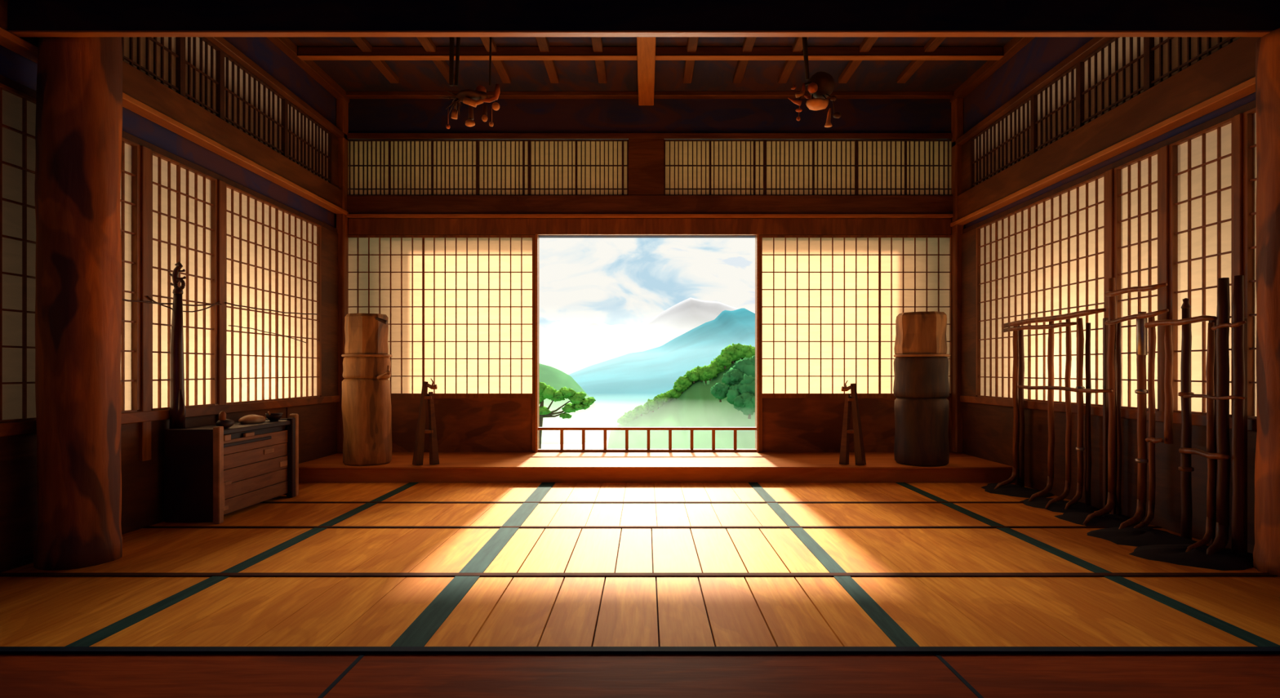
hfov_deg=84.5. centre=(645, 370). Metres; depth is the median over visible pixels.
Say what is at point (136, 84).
beam
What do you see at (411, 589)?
floor
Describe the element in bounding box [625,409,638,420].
tree
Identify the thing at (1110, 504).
wooden staff
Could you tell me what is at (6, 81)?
track
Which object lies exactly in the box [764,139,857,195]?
window
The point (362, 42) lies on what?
rafter
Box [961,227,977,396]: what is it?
post
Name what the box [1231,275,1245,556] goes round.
wooden staff
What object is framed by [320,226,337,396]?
post
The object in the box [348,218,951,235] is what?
beam
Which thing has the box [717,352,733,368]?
tree
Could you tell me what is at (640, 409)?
tree
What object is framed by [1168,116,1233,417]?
window
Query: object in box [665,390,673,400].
tree
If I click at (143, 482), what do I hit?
panelling
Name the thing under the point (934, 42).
rafter
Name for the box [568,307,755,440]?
mountain
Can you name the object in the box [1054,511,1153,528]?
stand base
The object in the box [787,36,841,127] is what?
hanging ornament
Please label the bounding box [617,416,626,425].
tree
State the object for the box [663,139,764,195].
window
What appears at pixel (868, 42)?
rafter
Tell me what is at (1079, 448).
wooden staff
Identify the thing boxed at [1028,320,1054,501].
wooden staff
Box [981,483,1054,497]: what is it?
stand base
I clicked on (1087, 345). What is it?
wooden staff
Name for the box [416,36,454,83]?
rafter
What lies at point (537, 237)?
frame
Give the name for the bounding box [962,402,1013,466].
panelling
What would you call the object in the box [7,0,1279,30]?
beam
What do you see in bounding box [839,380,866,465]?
folding stand
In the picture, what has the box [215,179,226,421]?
post
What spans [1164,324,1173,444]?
wooden staff
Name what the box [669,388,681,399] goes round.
tree
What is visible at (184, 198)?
window
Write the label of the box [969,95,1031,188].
window
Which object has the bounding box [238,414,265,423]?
cloth bundle
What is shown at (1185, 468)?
wooden staff
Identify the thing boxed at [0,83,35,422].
window
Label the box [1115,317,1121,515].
wooden staff
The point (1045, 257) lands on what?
window
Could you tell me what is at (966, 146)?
post
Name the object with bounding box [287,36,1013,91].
ceiling
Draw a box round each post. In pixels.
[137,145,151,461]
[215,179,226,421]
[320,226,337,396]
[332,133,337,187]
[336,97,348,453]
[341,313,392,466]
[628,138,663,195]
[951,97,964,453]
[961,139,969,193]
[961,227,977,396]
[1104,168,1114,317]
[1159,144,1168,411]
[1233,113,1243,279]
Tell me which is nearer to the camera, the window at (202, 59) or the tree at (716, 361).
the window at (202, 59)
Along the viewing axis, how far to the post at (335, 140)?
7.59 m
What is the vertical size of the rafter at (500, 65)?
0.060 m
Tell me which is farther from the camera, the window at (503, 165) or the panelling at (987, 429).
the window at (503, 165)
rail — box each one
[0,26,348,214]
[346,213,953,218]
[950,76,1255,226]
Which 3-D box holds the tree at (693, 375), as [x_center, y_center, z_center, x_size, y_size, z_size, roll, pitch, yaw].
[7.489,0.994,112.045,2.254,2.156,2.260,0,0,-22]
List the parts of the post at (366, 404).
knob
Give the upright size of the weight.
0.130 m
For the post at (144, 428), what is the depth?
4.70 m
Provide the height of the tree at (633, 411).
1.852 m
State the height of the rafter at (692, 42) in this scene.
0.060 m
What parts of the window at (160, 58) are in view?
frame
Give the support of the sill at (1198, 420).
attached to the wall at (1040, 55)
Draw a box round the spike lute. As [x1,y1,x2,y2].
[168,261,186,428]
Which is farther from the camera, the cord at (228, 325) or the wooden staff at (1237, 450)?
the cord at (228, 325)
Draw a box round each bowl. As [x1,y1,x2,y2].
[265,411,283,421]
[805,97,829,110]
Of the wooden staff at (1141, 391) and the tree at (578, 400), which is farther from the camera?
the tree at (578, 400)
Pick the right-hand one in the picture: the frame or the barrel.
the barrel
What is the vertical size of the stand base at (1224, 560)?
0.055 m
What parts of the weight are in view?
knob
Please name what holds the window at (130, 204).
in the wall at (261, 51)
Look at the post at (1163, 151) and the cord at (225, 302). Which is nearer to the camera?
the post at (1163, 151)
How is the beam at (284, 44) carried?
attached to the wall at (261, 51)
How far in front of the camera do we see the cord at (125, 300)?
4.88 m
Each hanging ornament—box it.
[440,36,500,128]
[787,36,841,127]
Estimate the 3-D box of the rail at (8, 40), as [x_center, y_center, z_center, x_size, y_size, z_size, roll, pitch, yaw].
[-3.325,-1.720,2.790,0.110,0.040,9.980,0,0,0]
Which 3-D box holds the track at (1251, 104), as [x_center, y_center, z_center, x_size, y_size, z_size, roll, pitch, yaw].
[3.465,-1.500,5.100,0.040,0.060,5.200,0,0,0]
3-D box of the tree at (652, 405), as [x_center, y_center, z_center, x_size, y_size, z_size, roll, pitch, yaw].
[0.951,5.632,112.070,2.158,2.247,2.501,0,0,19]
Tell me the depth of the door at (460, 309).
7.80 m
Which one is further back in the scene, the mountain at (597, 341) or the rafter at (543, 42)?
the mountain at (597, 341)
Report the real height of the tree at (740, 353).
3.123 m
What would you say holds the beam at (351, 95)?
attached to the ceiling
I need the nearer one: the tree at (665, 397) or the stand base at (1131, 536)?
the stand base at (1131, 536)
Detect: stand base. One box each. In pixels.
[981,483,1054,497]
[1022,497,1099,513]
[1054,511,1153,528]
[1087,526,1208,546]
[1128,544,1253,570]
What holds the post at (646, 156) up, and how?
attached to the wall at (365, 115)
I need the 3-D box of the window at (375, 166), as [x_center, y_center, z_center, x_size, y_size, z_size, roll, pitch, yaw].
[-2.620,-2.255,2.810,1.521,0.670,10.020,0,0,0]
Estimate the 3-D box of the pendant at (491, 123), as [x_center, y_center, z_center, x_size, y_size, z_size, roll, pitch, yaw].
[-1.251,-2.044,5.701,0.037,0.149,0.042,0,0,0]
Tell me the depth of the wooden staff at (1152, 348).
4.62 m
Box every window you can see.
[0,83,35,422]
[120,137,140,413]
[121,36,182,95]
[151,150,217,410]
[182,36,222,119]
[204,36,477,195]
[222,50,286,156]
[226,183,321,404]
[286,98,332,184]
[477,139,528,195]
[528,139,628,195]
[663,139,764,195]
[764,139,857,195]
[857,36,1112,195]
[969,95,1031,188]
[976,173,1104,406]
[1031,62,1078,154]
[1078,36,1146,128]
[1114,149,1159,410]
[1146,36,1240,89]
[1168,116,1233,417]
[1243,106,1257,418]
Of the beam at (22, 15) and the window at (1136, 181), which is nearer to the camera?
the beam at (22, 15)
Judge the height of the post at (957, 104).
3.957 m
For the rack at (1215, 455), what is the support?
on the floor
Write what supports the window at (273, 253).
in the wall at (261, 51)
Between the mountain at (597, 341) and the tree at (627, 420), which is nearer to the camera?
the tree at (627, 420)
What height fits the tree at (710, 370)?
2.665 m
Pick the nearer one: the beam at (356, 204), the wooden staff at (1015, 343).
the wooden staff at (1015, 343)
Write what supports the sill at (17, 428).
attached to the wall at (261, 51)
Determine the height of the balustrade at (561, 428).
0.272 m
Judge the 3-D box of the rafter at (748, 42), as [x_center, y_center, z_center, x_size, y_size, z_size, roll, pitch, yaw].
[0.950,-3.020,5.550,0.090,0.060,3.600,0,0,0]
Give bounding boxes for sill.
[0,395,340,436]
[960,395,1257,431]
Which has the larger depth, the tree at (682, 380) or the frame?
the tree at (682, 380)
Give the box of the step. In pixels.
[298,452,1014,483]
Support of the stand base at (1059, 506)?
on the floor
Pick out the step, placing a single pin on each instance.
(453, 467)
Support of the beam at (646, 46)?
attached to the ceiling
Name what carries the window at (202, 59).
in the wall at (261, 51)
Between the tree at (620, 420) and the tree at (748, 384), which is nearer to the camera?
the tree at (748, 384)
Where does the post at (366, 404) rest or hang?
on the step
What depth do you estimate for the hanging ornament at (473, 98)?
5.68 m
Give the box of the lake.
[541,440,608,448]
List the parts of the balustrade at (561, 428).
rail, rail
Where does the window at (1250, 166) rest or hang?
in the wall at (1040, 55)
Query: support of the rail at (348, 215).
attached to the wall at (365, 115)
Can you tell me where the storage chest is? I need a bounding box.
[164,413,298,524]
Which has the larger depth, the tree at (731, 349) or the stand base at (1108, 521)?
the tree at (731, 349)
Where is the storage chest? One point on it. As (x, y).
(212, 472)
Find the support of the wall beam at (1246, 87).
attached to the wall at (1040, 55)
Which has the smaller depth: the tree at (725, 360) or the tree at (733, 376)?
the tree at (733, 376)
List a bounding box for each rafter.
[349,36,399,83]
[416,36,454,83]
[480,36,511,83]
[535,36,559,83]
[591,36,607,83]
[683,36,698,83]
[733,36,756,83]
[777,36,808,83]
[838,36,879,83]
[897,36,946,83]
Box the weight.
[216,410,235,428]
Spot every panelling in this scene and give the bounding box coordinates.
[0,407,285,573]
[285,402,337,463]
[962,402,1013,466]
[1014,408,1257,553]
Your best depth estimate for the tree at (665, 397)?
112.19 m
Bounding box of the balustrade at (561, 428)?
[537,426,756,452]
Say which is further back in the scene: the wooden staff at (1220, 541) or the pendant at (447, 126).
the pendant at (447, 126)
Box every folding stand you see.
[412,378,439,465]
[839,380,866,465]
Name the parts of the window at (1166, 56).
frame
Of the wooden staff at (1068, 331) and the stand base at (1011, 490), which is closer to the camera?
the wooden staff at (1068, 331)
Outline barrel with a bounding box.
[893,311,950,466]
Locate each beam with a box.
[0,0,342,208]
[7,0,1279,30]
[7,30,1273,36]
[266,36,349,102]
[297,46,1003,55]
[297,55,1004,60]
[346,91,953,98]
[346,133,952,139]
[346,195,952,213]
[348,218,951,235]
[636,36,655,105]
[950,36,1035,102]
[957,36,1260,219]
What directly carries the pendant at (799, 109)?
attached to the hanging ornament at (820, 84)
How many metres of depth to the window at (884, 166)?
7.79 m
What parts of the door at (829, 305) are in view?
panel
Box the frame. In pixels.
[535,233,759,452]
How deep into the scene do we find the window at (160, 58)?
4.89 m
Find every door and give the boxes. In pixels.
[347,235,535,452]
[759,235,952,452]
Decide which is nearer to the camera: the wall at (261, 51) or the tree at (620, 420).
the wall at (261, 51)
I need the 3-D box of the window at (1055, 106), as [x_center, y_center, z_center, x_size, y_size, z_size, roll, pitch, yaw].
[3.460,-2.161,5.935,0.050,0.578,0.665,0,0,0]
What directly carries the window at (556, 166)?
in the wall at (365, 115)
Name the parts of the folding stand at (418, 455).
leg, leg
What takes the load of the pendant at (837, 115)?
attached to the hanging ornament at (820, 84)
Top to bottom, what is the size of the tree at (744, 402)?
3.441 m
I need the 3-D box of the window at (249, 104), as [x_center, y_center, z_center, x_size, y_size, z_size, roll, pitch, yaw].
[-3.375,-2.231,6.069,0.050,0.598,0.992,0,0,0]
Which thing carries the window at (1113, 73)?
in the wall at (1040, 55)
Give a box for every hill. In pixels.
[539,363,595,444]
[606,359,755,448]
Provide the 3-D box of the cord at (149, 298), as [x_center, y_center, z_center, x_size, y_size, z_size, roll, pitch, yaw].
[-3.328,-0.479,5.100,0.010,0.121,0.803,0,0,0]
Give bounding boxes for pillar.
[33,36,122,570]
[1253,27,1279,577]
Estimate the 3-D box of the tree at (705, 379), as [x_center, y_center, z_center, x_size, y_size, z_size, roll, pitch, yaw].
[9.753,0.767,112.357,2.494,2.597,2.890,0,0,25]
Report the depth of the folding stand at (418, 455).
6.76 m
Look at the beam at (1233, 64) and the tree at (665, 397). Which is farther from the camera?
the tree at (665, 397)
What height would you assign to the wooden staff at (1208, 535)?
1.329 m
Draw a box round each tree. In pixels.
[539,382,595,448]
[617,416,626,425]
[622,412,632,423]
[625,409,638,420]
[631,408,640,418]
[634,404,648,416]
[643,402,650,412]
[645,398,658,412]
[653,395,664,408]
[657,392,668,403]
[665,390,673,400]
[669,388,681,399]
[673,381,687,393]
[675,375,692,388]
[685,369,699,382]
[693,366,704,382]
[701,370,712,382]
[702,364,718,381]
[707,360,722,373]
[711,382,728,402]
[712,356,732,372]
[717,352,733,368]
[720,344,739,363]
[721,367,745,386]
[726,382,740,404]
[732,342,742,361]
[732,355,755,377]
[733,391,755,418]
[734,342,749,359]
[737,373,755,395]
[742,344,755,358]
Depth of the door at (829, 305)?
7.80 m
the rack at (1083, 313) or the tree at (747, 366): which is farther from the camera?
the tree at (747, 366)
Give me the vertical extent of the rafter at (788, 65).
0.060 m
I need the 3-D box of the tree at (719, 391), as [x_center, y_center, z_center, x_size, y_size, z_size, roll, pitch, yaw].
[9.447,2.795,89.811,2.220,2.584,2.573,0,0,-43]
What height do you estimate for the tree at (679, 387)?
2.459 m
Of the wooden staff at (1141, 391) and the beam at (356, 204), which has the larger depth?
the beam at (356, 204)
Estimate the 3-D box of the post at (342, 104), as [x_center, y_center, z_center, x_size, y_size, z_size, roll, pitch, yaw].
[-3.335,-1.071,7.735,0.090,3.957,0.130,0,0,0]
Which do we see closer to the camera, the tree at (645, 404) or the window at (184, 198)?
the window at (184, 198)
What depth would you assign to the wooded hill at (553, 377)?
173.46 m
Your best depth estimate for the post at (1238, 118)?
4.07 m
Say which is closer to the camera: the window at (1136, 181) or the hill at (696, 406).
the window at (1136, 181)
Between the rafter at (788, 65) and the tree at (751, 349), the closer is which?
the rafter at (788, 65)
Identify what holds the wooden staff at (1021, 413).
in the rack at (1083, 313)
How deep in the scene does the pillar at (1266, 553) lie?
3.66 m
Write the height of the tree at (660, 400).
2.084 m
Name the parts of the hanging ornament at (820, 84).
globe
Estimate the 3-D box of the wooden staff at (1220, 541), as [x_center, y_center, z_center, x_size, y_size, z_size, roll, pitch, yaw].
[3.216,0.263,3.963,0.285,1.579,0.069,0,0,-38]
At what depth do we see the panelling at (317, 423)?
7.18 m
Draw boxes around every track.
[0,74,337,232]
[962,99,1256,233]
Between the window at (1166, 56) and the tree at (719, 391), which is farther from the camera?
the tree at (719, 391)
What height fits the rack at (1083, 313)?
1.507 m
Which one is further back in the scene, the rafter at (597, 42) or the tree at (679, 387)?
the tree at (679, 387)
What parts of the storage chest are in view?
panel, corner post, lid, corner post, corner post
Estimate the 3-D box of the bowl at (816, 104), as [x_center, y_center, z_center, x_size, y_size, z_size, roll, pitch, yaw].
[1.390,-2.140,5.701,0.190,0.057,0.180,0,0,0]
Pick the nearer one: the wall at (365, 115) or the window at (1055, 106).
the window at (1055, 106)
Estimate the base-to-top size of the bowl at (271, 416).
0.084 m
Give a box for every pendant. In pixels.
[445,106,450,128]
[488,107,493,126]
[795,105,802,120]
[829,95,841,118]
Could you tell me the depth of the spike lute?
4.92 m
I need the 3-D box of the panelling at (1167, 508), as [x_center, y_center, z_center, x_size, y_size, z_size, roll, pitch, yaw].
[3.455,0.701,2.190,0.020,0.711,8.780,0,0,0]
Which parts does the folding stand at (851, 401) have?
leg, leg, leg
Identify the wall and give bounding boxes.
[0,36,336,227]
[348,98,951,237]
[964,36,1255,228]
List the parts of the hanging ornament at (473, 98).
stem, stem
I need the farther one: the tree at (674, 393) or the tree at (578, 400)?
the tree at (674, 393)
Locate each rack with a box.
[1001,307,1112,508]
[1104,282,1247,553]
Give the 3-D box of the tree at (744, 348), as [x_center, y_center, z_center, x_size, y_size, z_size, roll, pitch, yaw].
[15.010,-2.965,112.390,2.597,2.704,3.010,0,0,-31]
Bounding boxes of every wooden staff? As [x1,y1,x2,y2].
[994,325,1018,488]
[1018,329,1024,486]
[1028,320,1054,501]
[1044,318,1071,508]
[1064,317,1084,509]
[1083,277,1116,524]
[1084,322,1091,506]
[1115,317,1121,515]
[1118,311,1148,528]
[1133,316,1155,528]
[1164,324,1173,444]
[1177,297,1194,539]
[1185,322,1215,552]
[1205,277,1231,555]
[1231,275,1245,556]
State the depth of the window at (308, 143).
7.04 m
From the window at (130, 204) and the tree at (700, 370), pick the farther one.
the tree at (700, 370)
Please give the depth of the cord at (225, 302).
6.18 m
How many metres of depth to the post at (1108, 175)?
5.21 m
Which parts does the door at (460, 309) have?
panel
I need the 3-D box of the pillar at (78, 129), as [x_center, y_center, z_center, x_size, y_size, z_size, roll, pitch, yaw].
[-3.133,-0.997,3.900,0.382,4.106,0.377,0,0,0]
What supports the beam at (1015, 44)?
attached to the wall at (1040, 55)
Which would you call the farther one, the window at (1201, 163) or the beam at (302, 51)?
the beam at (302, 51)
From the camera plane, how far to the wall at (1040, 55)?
6.34 m
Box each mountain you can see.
[539,297,755,374]
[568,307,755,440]
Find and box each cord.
[122,298,222,306]
[146,295,220,312]
[225,302,318,315]
[228,324,306,342]
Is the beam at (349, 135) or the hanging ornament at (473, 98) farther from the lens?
the beam at (349, 135)
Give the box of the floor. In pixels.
[0,482,1279,697]
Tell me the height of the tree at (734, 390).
3.207 m

